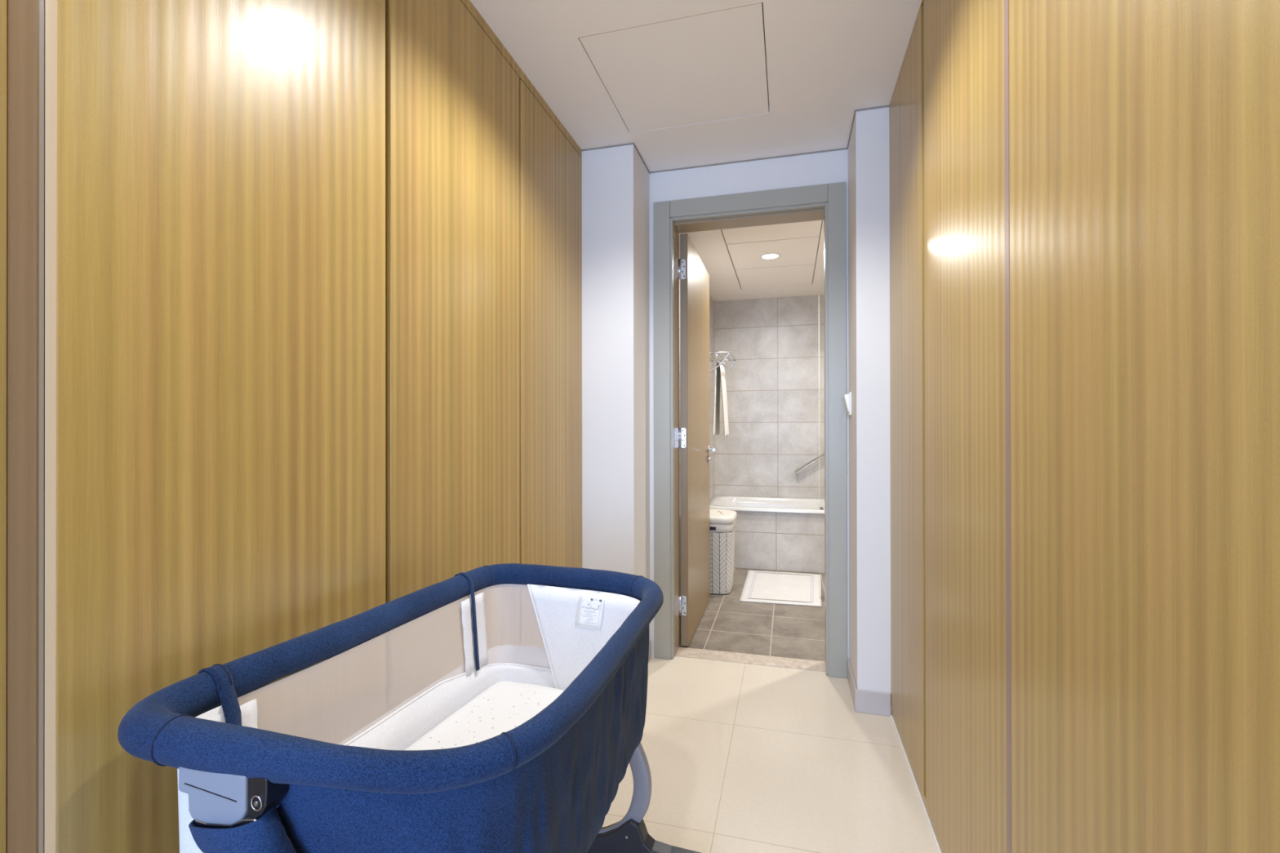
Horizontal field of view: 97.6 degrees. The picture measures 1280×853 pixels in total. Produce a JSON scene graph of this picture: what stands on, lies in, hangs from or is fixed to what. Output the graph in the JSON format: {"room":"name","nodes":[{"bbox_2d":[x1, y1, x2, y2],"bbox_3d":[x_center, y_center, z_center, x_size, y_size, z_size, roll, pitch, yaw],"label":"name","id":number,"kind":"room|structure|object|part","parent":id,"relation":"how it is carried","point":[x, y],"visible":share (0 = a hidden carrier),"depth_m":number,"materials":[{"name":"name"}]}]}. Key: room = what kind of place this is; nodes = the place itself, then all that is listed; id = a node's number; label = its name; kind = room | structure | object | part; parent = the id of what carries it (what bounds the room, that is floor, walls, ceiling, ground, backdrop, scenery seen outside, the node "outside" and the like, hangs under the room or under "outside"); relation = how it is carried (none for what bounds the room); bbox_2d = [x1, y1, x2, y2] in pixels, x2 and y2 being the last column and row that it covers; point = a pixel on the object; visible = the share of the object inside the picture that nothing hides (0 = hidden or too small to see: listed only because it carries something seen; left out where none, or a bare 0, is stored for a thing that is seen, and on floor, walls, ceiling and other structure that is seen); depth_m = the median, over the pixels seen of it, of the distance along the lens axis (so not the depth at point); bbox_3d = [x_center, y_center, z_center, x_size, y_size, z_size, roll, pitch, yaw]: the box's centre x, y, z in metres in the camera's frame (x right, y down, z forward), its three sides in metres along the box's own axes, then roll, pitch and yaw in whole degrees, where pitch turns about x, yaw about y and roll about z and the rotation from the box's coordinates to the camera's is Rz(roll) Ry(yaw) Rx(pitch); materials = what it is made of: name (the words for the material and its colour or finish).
{"room":"hallway","nodes":[
{"label":"hallway","id":0,"kind":"room"},
{"bbox_2d":[470,0,921,171],"bbox_3d":[-0.080,-1.312,0.878,2.600,0.050,3.850,0,0,15],"label":"ceiling","id":1,"kind":"structure","parent":0,"point":[827,60],"depth_m":2.01,"materials":[{"name":"white paint"}]},
{"bbox_2d":[578,2,768,132],"bbox_3d":[0.163,-1.299,2.074,0.591,0.027,0.614,0,0,15],"label":"access hatch","id":2,"kind":"object","parent":1,"relation":"attached to","point":[710,66],"visible":0.85,"depth_m":2.01,"materials":[{"name":"white paint"}]},
{"bbox_2d":[679,243,714,595],"bbox_3d":[0.345,-0.140,4.197,0.100,2.600,2.510,0,0,15],"label":"wall","id":3,"kind":"structure","parent":0,"point":[711,300],"depth_m":5.15,"materials":[{"name":"tile"}]},
{"bbox_2d":[709,351,736,381],"bbox_3d":[0.625,-0.478,4.543,0.267,0.186,0.520,0,0,15],"label":"towel rack","id":4,"kind":"object","parent":3,"relation":"attached to","point":[710,353],"visible":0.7,"depth_m":4.38,"materials":[{"name":"grey metal"}]},
{"bbox_3d":[0.560,-0.565,4.302,0.262,0.012,0.012,0,0,15],"label":"rail","id":5,"kind":"part","parent":4,"relation":"part of","materials":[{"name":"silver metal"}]},
{"bbox_2d":[712,360,728,436],"bbox_3d":[0.658,-0.215,4.518,0.106,0.596,0.395,0,0,15],"label":"towel","id":6,"kind":"object","parent":4,"relation":"hanging from","point":[720,376],"visible":0.94,"depth_m":4.49,"materials":[{"name":"fabric"}]},
{"bbox_3d":[0.688,-0.564,4.785,0.262,0.012,0.012,0,0,15],"label":"rail","id":7,"kind":"part","parent":4,"relation":"part of","materials":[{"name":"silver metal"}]},
{"bbox_2d":[581,106,891,715],"bbox_3d":[0.373,-0.064,2.571,2.600,2.440,0.319,0,0,15],"label":"wall","id":8,"kind":"structure","parent":0,"point":[615,239],"depth_m":2.54,"materials":[{"name":"white paint"}]},
{"bbox_2d":[648,640,650,662],"bbox_3d":[-0.106,1.112,2.690,0.257,0.090,0.291,0,0,15],"label":"baseboard","id":9,"kind":"structure","parent":8,"relation":"attached to","point":[649,656],"depth_m":2.76,"materials":[{"name":"grey stone"}]},
{"bbox_2d":[581,105,888,173],"bbox_3d":[0.402,-1.281,2.564,1.317,0.006,0.323,0,0,15],"label":"trim","id":10,"kind":"structure","parent":8,"relation":"attached to","point":[883,106],"depth_m":2.62,"materials":[{"name":"grey paint"}]},
{"bbox_2d":[838,391,851,434],"bbox_3d":[0.909,-0.058,2.497,0.056,0.186,0.106,0,0,15],"label":"wall switch","id":11,"kind":"object","parent":8,"relation":"attached to","point":[846,397],"visible":1,"depth_m":2.46,"materials":[{"name":"white plastic"}]},
{"bbox_3d":[0.932,-0.101,2.494,0.010,0.100,0.100,0,0,15],"label":"plate","id":12,"kind":"part","parent":11,"relation":"part of","materials":[{"name":"white plastic"}]},
{"bbox_2d":[847,659,890,715],"bbox_3d":[0.972,1.109,2.394,0.137,0.090,0.309,0,0,15],"label":"baseboard","id":13,"kind":"structure","parent":8,"relation":"attached to","point":[877,703],"depth_m":2.25,"materials":[{"name":"white paint"}]},
{"bbox_2d":[648,149,848,659],"bbox_3d":[0.602,-0.144,2.753,2.950,2.600,0.150,0,0,15],"label":"wall","id":14,"kind":"structure","parent":0,"point":[832,166],"depth_m":2.71,"materials":[{"name":"white paint"}]},
{"bbox_2d":[674,647,825,671],"bbox_3d":[0.541,1.204,2.782,0.930,0.103,0.116,0,0,15],"label":"threshold","id":15,"kind":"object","parent":14,"relation":"attached to","point":[774,661],"depth_m":2.77,"materials":[{"name":"stone"}]},
{"bbox_2d":[653,182,847,678],"bbox_3d":[0.636,0.017,3.166,0.909,2.278,0.998,0,0,15],"label":"door","id":16,"kind":"structure","parent":14,"relation":"in","point":[825,202],"depth_m":2.79,"materials":[{"name":"grey paint"}]},
{"bbox_3d":[0.111,0.017,2.797,0.083,2.278,0.016,0,0,15],"label":"casing","id":17,"kind":"part","parent":16,"relation":"part of","materials":[{"name":"grey paint"}]},
{"bbox_3d":[0.463,0.148,3.607,0.062,0.052,0.151,0,0,15],"label":"lever handle","id":18,"kind":"part","parent":16,"relation":"part of","materials":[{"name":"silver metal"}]},
{"bbox_3d":[0.510,-1.082,2.693,0.744,0.083,0.016,0,0,15],"label":"casing","id":19,"kind":"part","parent":16,"relation":"part of","materials":[{"name":"grey paint"}]},
{"bbox_3d":[0.911,0.015,2.584,0.080,2.278,0.016,0,0,15],"label":"casing","id":20,"kind":"part","parent":16,"relation":"part of","materials":[{"name":"grey paint"}]},
{"bbox_2d":[679,219,823,301],"bbox_3d":[1.331,-1.226,3.938,1.944,0.030,2.510,0,0,15],"label":"ceiling","id":21,"kind":"structure","parent":0,"point":[711,246],"depth_m":4.48,"materials":[{"name":"white paint"}]},
{"bbox_2d":[721,220,822,244],"bbox_3d":[0.783,-1.229,3.357,0.590,0.026,0.613,0,0,15],"label":"ceiling panel","id":22,"kind":"object","parent":21,"relation":"attached to","point":[806,228],"visible":0.36,"depth_m":3.50,"materials":[{"name":"white paint"}]},
{"bbox_2d":[726,235,819,269],"bbox_3d":[0.943,-1.228,3.961,0.590,0.026,0.613,0,0,15],"label":"ceiling panel","id":23,"kind":"object","parent":21,"relation":"attached to","point":[800,251],"visible":0.79,"depth_m":3.91,"materials":[{"name":"white paint"}]},
{"bbox_2d":[760,253,780,259],"bbox_3d":[0.928,-1.212,3.988,0.146,0.008,0.146,0,0,15],"label":"recessed light","id":24,"kind":"object","parent":23,"relation":"attached to","point":[768,255],"visible":1,"depth_m":3.98,"materials":[{"name":"white plastic"}]},
{"bbox_2d":[762,253,777,258],"bbox_3d":[0.928,-1.213,3.988,0.106,0.003,0.106,0,0,15],"label":"diffuser","id":25,"kind":"object","parent":24,"relation":"attached to","point":[765,255],"depth_m":3.99,"materials":[{"name":"white plastic"}]},
{"bbox_2d":[735,263,814,288],"bbox_3d":[1.104,-1.226,4.564,0.590,0.026,0.613,0,0,15],"label":"ceiling panel","id":26,"kind":"object","parent":21,"relation":"attached to","point":[802,274],"visible":0.86,"depth_m":4.52,"materials":[{"name":"white paint"}]},
{"bbox_2d":[679,568,825,661],"bbox_3d":[1.284,1.208,3.944,2.050,0.099,2.512,0,0,15],"label":"floor","id":27,"kind":"structure","parent":0,"point":[728,624],"depth_m":3.23,"materials":[{"name":"tile"}]},
{"bbox_2d":[709,509,737,594],"bbox_3d":[0.529,0.886,4.022,0.316,0.542,0.380,0,0,15],"label":"laundry hamper","id":28,"kind":"object","parent":27,"relation":"on","point":[722,522],"visible":0.58,"depth_m":3.85,"materials":[{"name":"beige plastic"}]},
{"bbox_3d":[0.529,0.642,4.023,0.316,0.049,0.380,0,0,15],"label":"lid","id":29,"kind":"part","parent":28,"relation":"part of","materials":[{"name":"beige plastic"}]},
{"bbox_2d":[709,495,824,573],"bbox_3d":[1.556,0.910,4.766,1.940,0.498,0.780,0,0,15],"label":"bathtub","id":30,"kind":"object","parent":27,"relation":"on","point":[771,533],"visible":0.34,"depth_m":4.52,"materials":[{"name":"tile"}]},
{"bbox_2d":[709,495,824,513],"bbox_3d":[1.555,0.850,4.767,1.938,0.378,0.780,0,0,15],"label":"basin","id":31,"kind":"object","parent":30,"relation":"in","point":[740,504],"depth_m":5.12,"materials":[{"name":"white ceramic"}]},
{"bbox_2d":[739,569,821,606],"bbox_3d":[1.033,1.154,4.033,0.556,0.010,0.826,0,0,15],"label":"bath mat","id":32,"kind":"object","parent":27,"relation":"on","point":[760,586],"visible":1,"depth_m":3.97,"materials":[{"name":"fabric"}]},
{"bbox_2d":[714,294,824,498],"bbox_3d":[1.668,-0.140,5.196,2.144,2.600,0.100,0,0,15],"label":"wall","id":33,"kind":"structure","parent":0,"point":[775,383],"depth_m":5.26,"materials":[{"name":"tile"}]},
{"bbox_2d":[794,452,824,474],"bbox_3d":[1.600,0.311,5.120,0.360,0.255,0.080,0,0,15],"label":"grab bar","id":34,"kind":"object","parent":33,"relation":"attached to","point":[821,456],"visible":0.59,"depth_m":5.10,"materials":[{"name":"silver metal"}]},
{"bbox_2d":[601,656,937,852],"bbox_3d":[-0.458,1.199,-0.568,5.800,0.100,6.872,0,0,15],"label":"floor","id":35,"kind":"structure","parent":0,"point":[741,757],"depth_m":1.89,"materials":[{"name":"tile"}]},
{"bbox_2d":[0,0,7,852],"bbox_3d":[-1.327,-0.066,0.051,0.570,2.435,1.596,0,0,15],"label":"wardrobe","id":36,"kind":"object","parent":35,"relation":"on","point":[3,3],"visible":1,"depth_m":0.74,"materials":[{"name":"brown wood"}]},
{"bbox_2d":[6,0,582,852],"bbox_3d":[-0.833,-0.064,1.745,0.654,2.437,1.932,0,0,15],"label":"wardrobe","id":37,"kind":"object","parent":35,"relation":"on","point":[294,287],"visible":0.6,"depth_m":1.00,"materials":[{"name":"brown wood"}]},
{"bbox_3d":[-1.093,-0.066,0.818,0.626,2.437,0.006,0,0,15],"label":"return panel","id":38,"kind":"part","parent":37,"relation":"part of","materials":[{"name":"brown wood"}]},
{"bbox_3d":[-0.694,-0.065,1.035,0.022,2.367,0.618,0,0,15],"label":"door","id":39,"kind":"part","parent":37,"relation":"part of","materials":[{"name":"brown wood"}]},
{"bbox_3d":[-0.524,-0.064,1.674,0.022,2.367,0.668,0,0,15],"label":"door","id":40,"kind":"part","parent":37,"relation":"part of","materials":[{"name":"brown wood"}]},
{"bbox_3d":[-0.357,-0.062,2.303,0.022,2.367,0.608,0,0,15],"label":"door","id":41,"kind":"part","parent":37,"relation":"part of","materials":[{"name":"brown wood"}]},
{"bbox_2d":[117,563,700,852],"bbox_3d":[-0.277,0.763,1.088,0.707,0.777,0.940,0,0,15],"label":"bassinet","id":42,"kind":"object","parent":35,"relation":"on","point":[548,783],"visible":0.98,"depth_m":0.88,"materials":[{"name":"blue fabric"}]},
{"bbox_3d":[-0.562,0.589,0.819,0.172,0.328,0.132,0,0,15],"label":"corner panel","id":43,"kind":"part","parent":42,"relation":"part of","materials":[{"name":"white plastic"}]},
{"bbox_3d":[-0.423,0.674,1.181,0.188,0.160,0.718,0,0,20],"label":"panel","id":44,"kind":"part","parent":42,"relation":"part of","materials":[{"name":"white fabric"}]},
{"bbox_2d":[404,680,564,750],"bbox_3d":[-0.316,0.701,1.099,0.459,0.072,0.749,0,0,15],"label":"mattress","id":45,"kind":"object","parent":42,"relation":"on","point":[504,706],"visible":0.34,"depth_m":1.29,"materials":[{"name":"white fabric"}]},
{"bbox_3d":[-0.135,0.800,1.514,0.341,0.640,0.026,0,0,15],"label":"leg","id":46,"kind":"part","parent":42,"relation":"part of","materials":[{"name":"grey"}]},
{"bbox_2d":[888,0,1279,852],"bbox_3d":[0.832,-0.070,0.468,0.593,2.438,3.510,0,0,15],"label":"wardrobe","id":47,"kind":"object","parent":35,"relation":"on","point":[1085,194],"visible":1,"depth_m":0.76,"materials":[{"name":"brown wood"}]},
{"bbox_3d":[0.939,-0.083,1.966,0.022,2.392,0.558,0,0,15],"label":"door","id":48,"kind":"part","parent":47,"relation":"part of","materials":[{"name":"brown wood"}]},
{"bbox_3d":[0.776,-0.084,1.355,0.022,2.392,0.644,0,0,15],"label":"door","id":49,"kind":"part","parent":47,"relation":"part of","materials":[{"name":"brown wood"}]},
{"bbox_3d":[0.599,-0.085,0.687,0.022,2.392,0.695,0,0,15],"label":"door","id":50,"kind":"part","parent":47,"relation":"part of","materials":[{"name":"brown wood"}]}
]}

